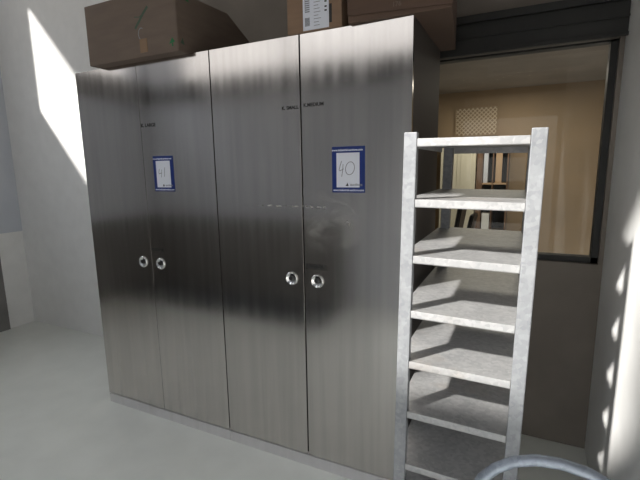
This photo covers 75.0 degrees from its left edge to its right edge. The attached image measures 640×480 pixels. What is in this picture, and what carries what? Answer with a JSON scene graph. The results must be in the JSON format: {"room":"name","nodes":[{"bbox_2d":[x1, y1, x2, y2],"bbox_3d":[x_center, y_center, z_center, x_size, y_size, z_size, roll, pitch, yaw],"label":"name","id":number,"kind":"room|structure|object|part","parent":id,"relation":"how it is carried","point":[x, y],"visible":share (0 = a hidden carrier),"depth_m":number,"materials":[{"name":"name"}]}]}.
{"room":"storage room","nodes":[
{"label":"storage room","id":0,"kind":"room"},
{"bbox_2d":[0,70,21,233],"bbox_3d":[-3.755,-1.199,2.580,0.100,2.750,3.190,4,11,25],"label":"wall","id":1,"kind":"structure","parent":0,"point":[10,219],"depth_m":4.05,"materials":[{"name":"grey paint"}]},
{"bbox_2d":[0,259,10,331],"bbox_3d":[-3.769,-0.198,2.630,0.150,2.660,2.950,4,11,25],"label":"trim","id":2,"kind":"structure","parent":1,"relation":"attached to","point":[4,316],"depth_m":4.07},
{"bbox_2d":[0,231,34,327],"bbox_3d":[-3.088,0.392,4.199,0.100,0.950,0.240,4,11,25],"label":"trim","id":3,"kind":"structure","parent":1,"relation":"attached to","point":[12,248],"depth_m":4.18,"materials":[{"name":"white paint"}]},
{"bbox_2d":[0,321,587,479],"bbox_3d":[-0.435,0.913,4.019,5.100,0.100,8.150,4,11,25],"label":"floor","id":4,"kind":"structure","parent":0,"point":[59,419],"depth_m":2.43,"materials":[{"name":"grey concrete"}]},
{"bbox_2d":[75,50,230,439],"bbox_3d":[-0.853,0.036,2.670,0.998,2.095,0.588,4,11,25],"label":"tall cabinet","id":5,"kind":"object","parent":4,"relation":"on","point":[158,255],"visible":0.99,"depth_m":2.38,"materials":[{"name":"silver metal"}]},
{"bbox_3d":[-1.197,0.031,2.527,0.496,2.026,0.020,4,11,25],"label":"door","id":6,"kind":"part","parent":5,"relation":"part of","materials":[{"name":"metal"}]},
{"bbox_3d":[-1.039,0.128,2.452,0.067,0.067,0.010,4,11,25],"label":"handle","id":7,"kind":"part","parent":5,"relation":"part of","materials":[{"name":"silver metal"}]},
{"bbox_3d":[-0.915,0.136,2.392,0.067,0.067,0.010,4,11,25],"label":"handle","id":8,"kind":"part","parent":5,"relation":"part of","materials":[{"name":"silver metal"}]},
{"bbox_2d":[153,156,174,191],"bbox_3d":[-0.853,-0.361,2.276,0.147,0.191,0.002,4,11,25],"label":"card","id":9,"kind":"object","parent":5,"relation":"attached to","point":[163,168],"visible":1,"depth_m":2.27,"materials":[{"name":"blue"}]},
{"bbox_2d":[84,0,248,68],"bbox_3d":[-0.851,-1.137,2.408,0.650,0.303,0.604,4,11,25],"label":"cardboard box","id":10,"kind":"object","parent":5,"relation":"on","point":[119,32],"visible":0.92,"depth_m":2.15,"materials":[{"name":"brown cardboard"}]},
{"bbox_3d":[-0.748,0.060,2.313,0.496,2.026,0.020,4,11,25],"label":"door","id":11,"kind":"part","parent":5,"relation":"part of","materials":[{"name":"metal"}]},
{"bbox_2d":[209,15,439,479],"bbox_3d":[0.049,0.094,2.240,0.998,2.095,0.588,4,11,25],"label":"tall cabinet","id":12,"kind":"object","parent":4,"relation":"on","point":[311,271],"visible":0.99,"depth_m":1.95,"materials":[{"name":"silver metal"}]},
{"bbox_3d":[-0.296,0.090,2.099,0.493,2.026,0.020,4,11,25],"label":"door","id":13,"kind":"part","parent":12,"relation":"part of","materials":[{"name":"metal"}]},
{"bbox_3d":[-0.138,0.187,2.023,0.067,0.067,0.010,4,11,25],"label":"handle","id":14,"kind":"part","parent":12,"relation":"part of","materials":[{"name":"silver metal"}]},
{"bbox_3d":[-0.013,0.195,1.964,0.067,0.067,0.010,4,11,25],"label":"handle","id":15,"kind":"part","parent":12,"relation":"part of","materials":[{"name":"silver metal"}]},
{"bbox_2d":[287,0,350,35],"bbox_3d":[0.054,-1.103,1.912,0.256,0.374,0.391,4,11,25],"label":"cardboard box","id":16,"kind":"object","parent":12,"relation":"on","point":[303,16],"visible":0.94,"depth_m":1.76,"materials":[{"name":"brown paper"}]},
{"bbox_2d":[332,146,364,192],"bbox_3d":[0.122,-0.305,1.812,0.154,0.198,0.002,4,11,25],"label":"card","id":17,"kind":"object","parent":12,"relation":"attached to","point":[348,162],"visible":1,"depth_m":1.81,"materials":[{"name":"blue"}]},
{"bbox_3d":[0.156,0.119,1.883,0.496,2.026,0.020,4,11,25],"label":"door","id":18,"kind":"part","parent":12,"relation":"part of","materials":[{"name":"metal"}]},
{"bbox_2d":[347,0,456,50],"bbox_3d":[0.413,-1.111,1.844,0.406,0.400,0.609,3,10,23],"label":"cardboard box","id":19,"kind":"object","parent":12,"relation":"on","point":[438,18],"visible":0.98,"depth_m":1.65,"materials":[{"name":"brown cardboard"}]},
{"bbox_2d":[439,148,477,227],"bbox_3d":[2.045,-0.516,6.175,0.475,1.920,0.486,4,11,25],"label":"tall cabinet","id":20,"kind":"object","parent":4,"relation":"on","point":[465,165],"visible":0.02,"depth_m":5.87,"materials":[{"name":"beige paint"}]},
{"bbox_3d":[1.836,-0.507,6.021,0.220,1.840,0.018,4,11,25],"label":"door","id":21,"kind":"part","parent":20,"relation":"part of","materials":[{"name":"beige paint"}]},
{"bbox_3d":[2.048,-0.494,5.920,0.240,1.840,0.018,4,11,25],"label":"door","id":22,"kind":"part","parent":20,"relation":"part of","materials":[{"name":"beige paint"}]},
{"bbox_3d":[2.043,-0.487,5.911,0.140,1.450,0.007,4,11,25],"label":"door panel","id":23,"kind":"part","parent":20,"relation":"part of","materials":[{"name":"beige paint"}]},
{"bbox_2d":[454,209,466,227],"bbox_3d":[1.311,0.158,4.744,0.592,1.092,0.508,5,11,32],"label":"office chair","id":24,"kind":"object","parent":4,"relation":"on","point":[461,213],"visible":0.02,"depth_m":4.48,"materials":[{"name":"black plastic"}]},
{"bbox_2d":[393,127,548,479],"bbox_3d":[0.657,0.390,1.825,0.434,1.631,0.821,5,11,25],"label":"rack","id":25,"kind":"object","parent":4,"relation":"on","point":[463,399],"visible":1,"depth_m":1.57,"materials":[{"name":"grey metal"}]},
{"bbox_3d":[0.314,0.385,1.555,0.045,1.526,0.030,5,11,25],"label":"post","id":26,"kind":"part","parent":25,"relation":"part of","materials":[{"name":"grey metal"}]},
{"bbox_2d":[406,470,436,479],"bbox_3d":[0.656,1.031,1.933,0.432,0.030,0.792,5,11,25],"label":"shelf","id":27,"kind":"object","parent":25,"relation":"attached to","point":[410,475],"depth_m":1.82,"materials":[{"name":"grey metal"}]},
{"bbox_3d":[0.653,0.265,2.233,0.045,1.526,0.045,5,11,25],"label":"post","id":28,"kind":"part","parent":25,"relation":"part of","materials":[{"name":"grey metal"}]},
{"bbox_2d":[405,419,505,479],"bbox_3d":[0.656,0.831,1.898,0.432,0.030,0.792,5,11,25],"label":"shelf","id":29,"kind":"object","parent":25,"relation":"attached to","point":[433,451],"depth_m":1.68,"materials":[{"name":"grey metal"}]},
{"bbox_2d":[407,370,510,442],"bbox_3d":[0.655,0.614,1.859,0.432,0.030,0.792,5,11,25],"label":"shelf","id":30,"kind":"object","parent":25,"relation":"attached to","point":[470,407],"depth_m":1.62,"materials":[{"name":"grey metal"}]},
{"bbox_2d":[409,320,514,388],"bbox_3d":[0.655,0.415,1.824,0.432,0.030,0.792,5,11,25],"label":"shelf","id":31,"kind":"object","parent":25,"relation":"attached to","point":[484,356],"depth_m":1.61,"materials":[{"name":"grey metal"}]},
{"bbox_2d":[411,266,519,333],"bbox_3d":[0.654,0.222,1.790,0.432,0.030,0.792,5,11,25],"label":"shelf","id":32,"kind":"object","parent":25,"relation":"attached to","point":[482,299],"depth_m":1.64,"materials":[{"name":"grey metal"}]},
{"bbox_2d":[413,227,522,273],"bbox_3d":[0.654,0.022,1.755,0.432,0.030,0.792,5,11,25],"label":"shelf","id":33,"kind":"object","parent":25,"relation":"attached to","point":[468,248],"depth_m":1.59,"materials":[{"name":"grey metal"}]},
{"bbox_2d":[415,189,526,211],"bbox_3d":[0.653,-0.174,1.720,0.432,0.030,0.792,5,11,25],"label":"shelf","id":34,"kind":"object","parent":25,"relation":"attached to","point":[474,199],"depth_m":1.44,"materials":[{"name":"grey metal"}]},
{"bbox_2d":[417,135,530,153],"bbox_3d":[0.653,-0.376,1.685,0.432,0.030,0.792,5,11,25],"label":"shelf","id":35,"kind":"object","parent":25,"relation":"attached to","point":[519,143],"depth_m":1.39,"materials":[{"name":"grey metal"}]},
{"bbox_3d":[0.997,0.292,2.070,0.045,1.526,0.045,5,11,25],"label":"post","id":36,"kind":"part","parent":25,"relation":"part of","materials":[{"name":"grey metal"}]},
{"bbox_3d":[0.665,0.413,1.389,0.045,1.526,0.030,5,11,25],"label":"post","id":37,"kind":"part","parent":25,"relation":"part of","materials":[{"name":"grey metal"}]},
{"bbox_2d":[467,213,477,227],"bbox_3d":[1.613,0.139,5.213,0.591,0.962,0.508,5,11,32],"label":"office chair","id":38,"kind":"object","parent":4,"relation":"on","point":[473,217],"visible":0.02,"depth_m":4.95,"materials":[{"name":"black plastic"}]},
{"bbox_2d":[475,135,509,229],"bbox_3d":[2.461,-0.492,5.991,0.405,1.920,0.400,4,11,25],"label":"shelving unit","id":39,"kind":"object","parent":4,"relation":"on","point":[497,218],"visible":0.17,"depth_m":5.97,"materials":[{"name":"brown wood"}]},
{"bbox_2d":[481,211,489,228],"bbox_3d":[2.391,-0.278,6.018,0.100,0.248,0.300,4,11,25],"label":"box","id":40,"kind":"object","parent":39,"relation":"on","point":[485,217],"visible":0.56,"depth_m":5.89,"materials":[{"name":"white"}]},
{"bbox_2d":[483,153,489,182],"bbox_3d":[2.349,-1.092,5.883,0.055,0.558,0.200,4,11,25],"label":"folder","id":41,"kind":"object","parent":39,"relation":"on","point":[486,155],"visible":0.64,"depth_m":5.81,"materials":[{"name":"paint"}]},
{"bbox_3d":[2.577,-0.520,6.144,0.330,1.920,0.020,4,11,25],"label":"panel","id":42,"kind":"part","parent":39,"relation":"part of","materials":[{"name":"grey paint"}]},
{"bbox_2d":[495,153,502,182],"bbox_3d":[2.465,-1.084,5.737,0.080,0.588,0.040,4,11,25],"label":"panel","id":43,"kind":"object","parent":39,"relation":"on","point":[499,156],"visible":0.64,"depth_m":5.73,"materials":[{"name":"beige wood"}]},
{"bbox_3d":[2.540,-0.800,5.887,0.170,0.020,0.380,4,11,25],"label":"shelf","id":44,"kind":"part","parent":39,"relation":"part of","materials":[{"name":"beige wood"}]},
{"bbox_2d":[474,454,610,479],"bbox_3d":[0.534,0.970,0.949,0.463,0.786,0.420,4,11,25],"label":"trolley","id":45,"kind":"object","parent":4,"relation":"on","point":[492,470],"visible":1,"depth_m":1.07,"materials":[{"name":"grey metal"}]},
{"bbox_2d":[0,0,625,447],"bbox_3d":[-0.778,-0.845,3.057,4.900,3.700,0.120,4,11,25],"label":"wall","id":46,"kind":"structure","parent":0,"point":[44,43],"depth_m":3.61,"materials":[{"name":"white paint"}]},
{"bbox_2d":[440,39,618,263],"bbox_3d":[1.012,-0.441,2.257,0.900,1.075,0.060,4,11,25],"label":"window","id":47,"kind":"structure","parent":46,"relation":"in","point":[613,44],"depth_m":2.07,"materials":[{"name":"paint"}]},
{"bbox_2d":[440,0,630,58],"bbox_3d":[0.820,-1.046,2.133,1.250,0.185,0.075,4,11,25],"label":"roller shutter","id":48,"kind":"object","parent":46,"relation":"attached to","point":[563,21],"depth_m":2.00,"materials":[{"name":"paint"}]},
{"bbox_2d":[435,80,605,254],"bbox_3d":[1.699,-0.981,6.613,6.300,2.700,0.100,4,11,25],"label":"wall","id":49,"kind":"structure","parent":0,"point":[572,112],"depth_m":5.79,"materials":[{"name":"beige paint"}]},
{"bbox_2d":[454,105,498,136],"bbox_3d":[2.290,-1.739,6.120,0.600,0.420,0.025,4,11,25],"label":"air vent","id":50,"kind":"object","parent":49,"relation":"in","point":[490,106],"visible":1,"depth_m":6.11,"materials":[{"name":"beige metal"}]},
{"bbox_2d":[439,45,608,93],"bbox_3d":[1.369,-1.898,4.279,4.600,0.100,4.240,4,11,25],"label":"ceiling","id":51,"kind":"structure","parent":0,"point":[587,63],"depth_m":4.82,"materials":[{"name":"beige paint"}]},
{"bbox_2d":[584,0,639,479],"bbox_3d":[0.786,-0.447,0.569,0.100,3.700,3.310,4,11,25],"label":"wall","id":52,"kind":"structure","parent":0,"point":[612,440],"depth_m":1.72,"materials":[{"name":"white paint"}]}
]}

